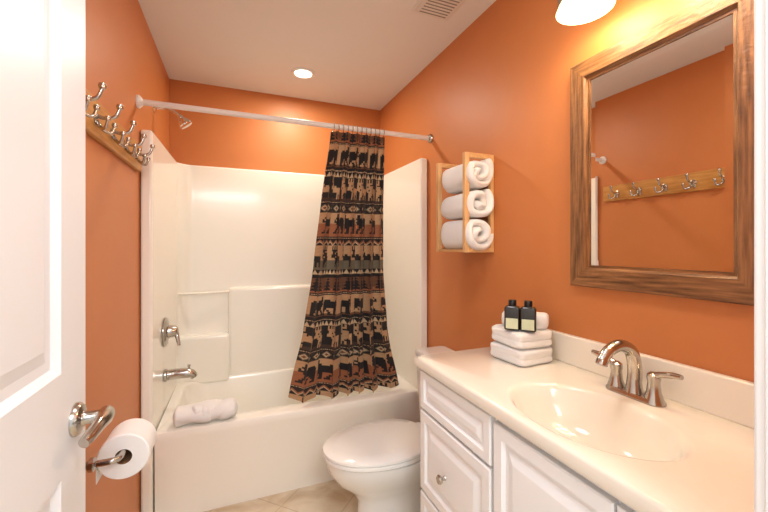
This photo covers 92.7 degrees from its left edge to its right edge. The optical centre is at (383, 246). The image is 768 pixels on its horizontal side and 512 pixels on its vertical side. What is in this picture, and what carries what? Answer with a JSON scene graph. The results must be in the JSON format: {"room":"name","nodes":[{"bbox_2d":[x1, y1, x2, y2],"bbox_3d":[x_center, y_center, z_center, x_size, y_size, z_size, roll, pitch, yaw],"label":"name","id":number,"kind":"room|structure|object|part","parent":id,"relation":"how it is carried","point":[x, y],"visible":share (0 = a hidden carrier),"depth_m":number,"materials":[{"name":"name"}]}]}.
{"room":"bathroom","nodes":[
{"label":"bathroom","id":0,"kind":"room"},
{"bbox_2d":[85,0,168,511],"bbox_3d":[-0.996,0.090,1.220,0.100,2.440,2.830,0,0,-22],"label":"wall","id":1,"kind":"structure","parent":0,"point":[121,51],"depth_m":1.36,"materials":[{"name":"orange paint"}]},
{"bbox_2d":[85,82,154,171],"bbox_3d":[-0.915,-0.398,1.275,0.092,0.115,0.850,0,0,-22],"label":"hook rail","id":2,"kind":"object","parent":1,"relation":"attached to","point":[100,124],"visible":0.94,"depth_m":1.23,"materials":[{"name":"brown wood"}]},
{"bbox_2d":[85,418,156,483],"bbox_3d":[-0.772,0.587,1.048,0.187,0.126,0.207,0,0,-22],"label":"toilet paper holder","id":3,"kind":"object","parent":1,"relation":"attached to","point":[127,449],"visible":0.87,"depth_m":1.03,"materials":[{"name":"white paper"}]},
{"bbox_3d":[-0.771,0.575,0.966,0.022,0.036,0.036,0,0,-22],"label":"arm knob","id":4,"kind":"part","parent":3,"relation":"part of","materials":[{"name":"silver metal"}]},
{"bbox_3d":[-0.779,0.575,1.048,0.093,0.017,0.174,0,0,-22],"label":"arm","id":5,"kind":"part","parent":3,"relation":"part of","materials":[{"name":"silver metal"}]},
{"bbox_2d":[153,107,191,128],"bbox_3d":[-1.169,-0.725,2.030,0.187,0.130,0.076,0,0,-22],"label":"shower head","id":6,"kind":"object","parent":1,"relation":"attached to","point":[183,123],"visible":0.82,"depth_m":2.02},
{"bbox_3d":[-1.193,-0.746,2.020,0.129,0.056,0.018,0,0,-22],"label":"arm","id":7,"kind":"part","parent":6,"relation":"part of","materials":[{"name":"silver metal"}]},
{"bbox_2d":[169,79,379,174],"bbox_3d":[-0.757,0.090,2.790,1.521,2.440,0.100,0,0,-22],"label":"wall","id":8,"kind":"structure","parent":0,"point":[213,140],"depth_m":2.66,"materials":[{"name":"orange paint"}]},
{"bbox_2d":[204,480,357,511],"bbox_3d":[0.072,1.340,0.741,1.721,0.060,4.520,0,0,-22],"label":"floor","id":9,"kind":"structure","parent":0,"point":[328,496],"depth_m":1.88,"materials":[{"name":"beige tile"}]},
{"bbox_2d":[141,130,426,511],"bbox_3d":[-0.584,0.380,2.362,1.515,1.860,0.817,0,0,-22],"label":"bathtub","id":10,"kind":"object","parent":9,"relation":"on","point":[227,254],"visible":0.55,"depth_m":2.40,"materials":[{"name":"white plastic"}]},
{"bbox_2d":[162,317,180,346],"bbox_3d":[-1.149,0.460,1.995,0.078,0.156,0.156,0,0,-22],"label":"shower valve","id":11,"kind":"object","parent":10,"relation":"attached to","point":[169,331],"visible":1,"depth_m":1.97,"materials":[{"name":"silver metal"}]},
{"bbox_3d":[-1.125,0.496,1.996,0.048,0.083,0.025,0,0,21],"label":"lever handle","id":12,"kind":"part","parent":11,"relation":"part of","materials":[{"name":"silver metal"}]},
{"bbox_2d":[164,364,196,381],"bbox_3d":[-1.112,0.691,2.010,0.157,0.083,0.068,0,0,-22],"label":"tub spout","id":13,"kind":"object","parent":10,"relation":"attached to","point":[178,373],"visible":1,"depth_m":1.99,"materials":[{"name":"silver metal"}]},
{"bbox_3d":[-1.109,0.698,2.011,0.150,0.067,0.055,0,0,-22],"label":"spout","id":14,"kind":"part","parent":13,"relation":"part of","materials":[{"name":"silver metal"}]},
{"bbox_2d":[178,332,229,383],"bbox_3d":[-1.214,0.748,2.451,0.332,0.325,0.085,0,0,-22],"label":"soap shelf","id":15,"kind":"object","parent":10,"relation":"attached to","point":[207,353],"depth_m":2.42,"materials":[{"name":"white plastic"}]},
{"bbox_2d":[173,398,237,426],"bbox_3d":[-0.895,0.827,1.844,0.294,0.100,0.127,0,0,-22],"label":"bath towel","id":16,"kind":"object","parent":10,"relation":"on","point":[205,411],"visible":1,"depth_m":1.81,"materials":[{"name":"white fabric"}]},
{"bbox_2d":[323,346,453,511],"bbox_3d":[0.075,0.934,1.756,0.740,0.752,0.416,0,0,-22],"label":"toilet","id":17,"kind":"object","parent":9,"relation":"on","point":[377,461],"visible":0.52,"depth_m":1.63,"materials":[{"name":"white ceramic"}]},
{"bbox_3d":[-0.034,0.931,1.712,0.502,0.019,0.374,0,0,-22],"label":"seat","id":18,"kind":"part","parent":17,"relation":"part of","materials":[{"name":"white ceramic"}]},
{"bbox_3d":[-0.032,0.907,1.713,0.509,0.025,0.376,0,0,-22],"label":"lid","id":19,"kind":"part","parent":17,"relation":"part of","materials":[{"name":"white ceramic"}]},
{"bbox_3d":[0.032,1.126,1.739,0.616,0.369,0.360,0,0,-22],"label":"bowl","id":20,"kind":"part","parent":17,"relation":"part of","materials":[{"name":"white ceramic"}]},
{"bbox_3d":[0.329,0.772,1.859,0.182,0.355,0.400,0,0,-22],"label":"tank","id":21,"kind":"part","parent":17,"relation":"part of","materials":[{"name":"white ceramic"}]},
{"bbox_3d":[0.329,0.576,1.859,0.192,0.036,0.416,0,0,-22],"label":"tank lid","id":22,"kind":"part","parent":17,"relation":"part of","materials":[{"name":"white ceramic"}]},
{"bbox_2d":[415,328,753,511],"bbox_3d":[0.518,0.810,1.001,0.495,1.000,1.009,0,0,-22],"label":"bathroom vanity","id":23,"kind":"object","parent":9,"relation":"on","point":[498,435],"visible":0.94,"depth_m":0.94,"materials":[{"name":"white wood"}]},
{"bbox_3d":[0.219,1.052,1.182,0.018,0.293,0.405,0,0,-22],"label":"drawer","id":24,"kind":"part","parent":23,"relation":"part of","materials":[{"name":"white wood"}]},
{"bbox_3d":[0.187,0.760,1.198,0.029,0.030,0.030,0,0,-22],"label":"knob","id":25,"kind":"part","parent":23,"relation":"part of","materials":[{"name":"silver metal"}]},
{"bbox_3d":[0.219,0.526,1.182,0.018,0.138,0.405,0,0,-22],"label":"drawer","id":26,"kind":"part","parent":23,"relation":"part of","materials":[{"name":"white wood"}]},
{"bbox_3d":[0.219,0.750,1.182,0.018,0.290,0.405,0,0,-22],"label":"drawer","id":27,"kind":"part","parent":23,"relation":"part of","materials":[{"name":"white wood"}]},
{"bbox_2d":[490,311,551,366],"bbox_3d":[0.510,0.321,1.341,0.188,0.175,0.175,0,0,-22],"label":"folded towels","id":28,"kind":"object","parent":23,"relation":"on","point":[519,348],"visible":0.84,"depth_m":1.27,"materials":[{"name":"white fabric"}]},
{"bbox_2d":[504,299,519,330],"bbox_3d":[0.452,0.238,1.287,0.052,0.104,0.034,0,0,26],"label":"toiletry bottle","id":29,"kind":"object","parent":28,"relation":"on","point":[511,311],"visible":0.99,"depth_m":1.27,"materials":[{"name":"black plastic"}]},
{"bbox_2d":[520,300,536,331],"bbox_3d":[0.499,0.238,1.265,0.052,0.104,0.034,0,0,26],"label":"toiletry bottle","id":30,"kind":"object","parent":28,"relation":"on","point":[528,313],"visible":1,"depth_m":1.25,"materials":[{"name":"black plastic"}]},
{"bbox_3d":[0.362,0.833,0.827,0.018,0.730,0.336,0,0,-22],"label":"cabinet door","id":31,"kind":"part","parent":23,"relation":"part of","materials":[{"name":"white wood"}]},
{"bbox_3d":[0.343,0.478,0.925,0.020,0.063,0.951,0,0,-22],"label":"frame","id":32,"kind":"part","parent":23,"relation":"part of","materials":[{"name":"white wood"}]},
{"bbox_3d":[0.468,0.833,0.566,0.018,0.730,0.216,0,0,-22],"label":"cabinet door","id":33,"kind":"part","parent":23,"relation":"part of","materials":[{"name":"white wood"}]},
{"bbox_2d":[591,339,683,407],"bbox_3d":[0.677,0.329,0.995,0.189,0.160,0.189,0,0,26],"label":"sink faucet","id":34,"kind":"object","parent":23,"relation":"on","point":[633,389],"visible":1,"depth_m":0.98,"materials":[{"name":"silver metal"}]},
{"bbox_3d":[0.654,0.330,1.083,0.021,0.035,0.076,0,0,-27],"label":"lever","id":35,"kind":"part","parent":34,"relation":"part of","materials":[{"name":"silver metal"}]},
{"bbox_3d":[0.635,0.315,0.985,0.154,0.132,0.036,0,0,-22],"label":"spout","id":36,"kind":"part","parent":34,"relation":"part of","materials":[{"name":"silver metal"}]},
{"bbox_3d":[0.688,0.403,1.006,0.052,0.014,0.156,0,0,-22],"label":"plate","id":37,"kind":"part","parent":34,"relation":"part of","materials":[{"name":"silver metal"}]},
{"bbox_3d":[0.717,0.330,0.927,0.021,0.035,0.076,0,0,-17],"label":"lever","id":38,"kind":"part","parent":34,"relation":"part of","materials":[{"name":"silver metal"}]},
{"bbox_2d":[138,0,495,109],"bbox_3d":[0.072,-1.160,0.741,1.721,0.060,4.520,0,0,-22],"label":"ceiling","id":39,"kind":"structure","parent":0,"point":[360,53],"depth_m":2.02,"materials":[{"name":"white paint"}]},
{"bbox_2d":[291,67,314,78],"bbox_3d":[-0.525,-1.125,2.376,0.150,0.009,0.150,0,0,-22],"label":"recessed light","id":40,"kind":"object","parent":39,"relation":"in","point":[300,72],"visible":1,"depth_m":2.37,"materials":[{"name":"white paint"}]},
{"bbox_2d":[411,0,465,20],"bbox_3d":[0.264,-1.122,1.682,0.200,0.014,0.220,0,0,-22],"label":"ceiling vent","id":41,"kind":"object","parent":39,"relation":"attached to","point":[441,9],"depth_m":1.71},
{"bbox_2d":[380,0,753,381],"bbox_3d":[0.506,0.090,1.828,0.100,2.440,2.830,0,0,-22],"label":"wall","id":42,"kind":"structure","parent":0,"point":[500,89],"depth_m":1.51,"materials":[{"name":"orange paint"}]},
{"bbox_2d":[136,95,432,142],"bbox_3d":[-0.417,-0.662,1.951,1.521,0.060,0.060,0,0,-22],"label":"shower curtain rod","id":43,"kind":"object","parent":42,"relation":"attached to","point":[140,101],"depth_m":1.87,"materials":[{"name":"white metal"}]},
{"bbox_2d":[288,123,398,402],"bbox_3d":[-0.199,0.092,2.119,0.666,1.545,0.197,0,0,-22],"label":"shower curtain","id":44,"kind":"object","parent":43,"relation":"hanging from","point":[345,347],"visible":0.99,"depth_m":2.11,"materials":[{"name":"fabric"}]},
{"bbox_2d":[436,152,493,252],"bbox_3d":[0.392,-0.200,1.762,0.159,0.450,0.287,0,0,-22],"label":"towel rack","id":45,"kind":"object","parent":42,"relation":"attached to","point":[465,235],"visible":1,"depth_m":1.67,"materials":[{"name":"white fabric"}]},
{"bbox_3d":[0.280,-0.200,1.861,0.024,0.450,0.020,0,0,-22],"label":"post","id":46,"kind":"part","parent":45,"relation":"part of","materials":[{"name":"brown wood"}]},
{"bbox_3d":[0.344,-0.414,1.887,0.115,0.022,0.020,0,0,-22],"label":"rail","id":47,"kind":"part","parent":45,"relation":"part of","materials":[{"name":"brown wood"}]},
{"bbox_2d":[439,249,462,251],"bbox_3d":[0.388,0.017,1.778,0.155,0.012,0.215,0,0,-22],"label":"shelf","id":48,"kind":"object","parent":45,"relation":"attached to","point":[440,250],"depth_m":1.74,"materials":[{"name":"brown wood"}]},
{"bbox_3d":[0.368,-0.200,1.643,0.024,0.450,0.020,0,0,-22],"label":"post","id":49,"kind":"part","parent":45,"relation":"part of","materials":[{"name":"brown wood"}]},
{"bbox_2d":[441,189,493,219],"bbox_3d":[0.395,-0.200,1.756,0.146,0.132,0.273,0,0,-22],"label":"rolled towel","id":50,"kind":"object","parent":45,"relation":"on","point":[476,203],"depth_m":1.66,"materials":[{"name":"white fabric"}]},
{"bbox_2d":[441,219,493,250],"bbox_3d":[0.393,-0.056,1.755,0.149,0.147,0.273,0,0,-22],"label":"rolled towel","id":51,"kind":"object","parent":45,"relation":"on","point":[461,234],"depth_m":1.66,"materials":[{"name":"white fabric"}]},
{"bbox_2d":[442,158,493,193],"bbox_3d":[0.394,-0.336,1.755,0.142,0.137,0.273,0,0,-22],"label":"rolled towel","id":52,"kind":"object","parent":45,"relation":"on","point":[470,176],"depth_m":1.66,"materials":[{"name":"white fabric"}]},
{"bbox_3d":[0.432,-0.414,1.669,0.115,0.022,0.020,0,0,-22],"label":"rail","id":53,"kind":"part","parent":45,"relation":"part of","materials":[{"name":"brown wood"}]},
{"bbox_3d":[0.432,0.015,1.669,0.115,0.020,0.020,0,0,-22],"label":"rail","id":54,"kind":"part","parent":45,"relation":"part of","materials":[{"name":"brown wood"}]},
{"bbox_3d":[0.495,-0.200,1.694,0.020,0.450,0.020,0,0,-22],"label":"wall post","id":55,"kind":"part","parent":45,"relation":"part of","materials":[{"name":"brown wood"}]},
{"bbox_2d":[556,0,615,24],"bbox_3d":[0.681,-0.815,0.988,0.204,0.189,0.680,0,0,-22],"label":"vanity light","id":56,"kind":"object","parent":42,"relation":"attached to","point":[569,12],"visible":1,"depth_m":1.16,"materials":[{"name":"white glass"}]},
{"bbox_3d":[0.609,-0.785,1.109,0.056,0.090,0.056,0,0,-22],"label":"bulb","id":57,"kind":"part","parent":56,"relation":"part of","materials":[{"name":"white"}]},
{"bbox_2d":[547,328,753,428],"bbox_3d":[0.737,0.360,1.089,0.022,0.101,1.009,0,0,-22],"label":"backsplash","id":58,"kind":"structure","parent":42,"relation":"attached to","point":[730,398],"depth_m":0.95,"materials":[{"name":"stone"}]},
{"bbox_2d":[570,0,753,305],"bbox_3d":[0.756,-0.246,1.040,0.027,0.759,0.522,0,0,-22],"label":"wall mirror","id":59,"kind":"object","parent":42,"relation":"attached to","point":[662,117],"visible":1,"depth_m":0.99,"materials":[{"name":"brown wood"}]},
{"bbox_3d":[0.671,-0.246,1.249,0.027,0.759,0.072,0,0,-22],"label":"frame","id":60,"kind":"part","parent":59,"relation":"part of","materials":[{"name":"brown wood"}]},
{"bbox_3d":[0.756,-0.590,1.040,0.027,0.072,0.522,0,0,-22],"label":"frame","id":61,"kind":"part","parent":59,"relation":"part of","materials":[{"name":"brown wood"}]},
{"bbox_3d":[0.760,-0.246,1.042,0.008,0.615,0.378,0,0,-22],"label":"glass","id":62,"kind":"part","parent":59,"relation":"part of","materials":[{"name":"white mirror"}]},
{"bbox_3d":[0.756,0.097,1.040,0.027,0.072,0.522,0,0,-22],"label":"frame","id":63,"kind":"part","parent":59,"relation":"part of","materials":[{"name":"brown wood"}]},
{"bbox_3d":[0.840,-0.246,0.832,0.027,0.759,0.072,0,0,-22],"label":"frame","id":64,"kind":"part","parent":59,"relation":"part of","materials":[{"name":"brown wood"}]},
{"bbox_3d":[0.711,0.090,0.449,0.555,2.440,0.120,0,0,-22],"label":"wall","id":65,"kind":"structure","parent":0,"visible":0},
{"bbox_2d":[754,0,767,511],"bbox_3d":[0.472,0.250,0.359,0.075,2.120,0.141,0,0,-22],"label":"door frame","id":66,"kind":"structure","parent":65,"relation":"attached to","point":[759,5],"depth_m":0.40,"materials":[{"name":"white paint"}]},
{"bbox_3d":[-0.411,0.090,-0.005,0.066,2.440,0.120,0,0,-22],"label":"wall","id":67,"kind":"structure","parent":0,"visible":0},
{"bbox_2d":[0,0,84,511],"bbox_3d":[-0.520,0.290,0.440,0.035,2.020,0.735,0,0,-22],"label":"door leaf","id":68,"kind":"structure","parent":67,"relation":"in","point":[42,42],"depth_m":0.61,"materials":[{"name":"white paint"}]},
{"bbox_2d":[68,402,99,437],"bbox_3d":[-0.593,0.347,0.748,0.062,0.066,0.066,0,0,-22],"label":"rosette","id":69,"kind":"object","parent":68,"relation":"attached to","point":[79,417],"visible":0.8,"depth_m":0.73,"materials":[{"name":"silver metal"}]},
{"bbox_2d":[78,405,114,447],"bbox_3d":[-0.555,0.346,0.711,0.033,0.037,0.116,0,0,-22],"label":"lever","id":70,"kind":"object","parent":69,"relation":"attached to","point":[105,415],"visible":1,"depth_m":0.69,"materials":[{"name":"silver metal"}]}
]}

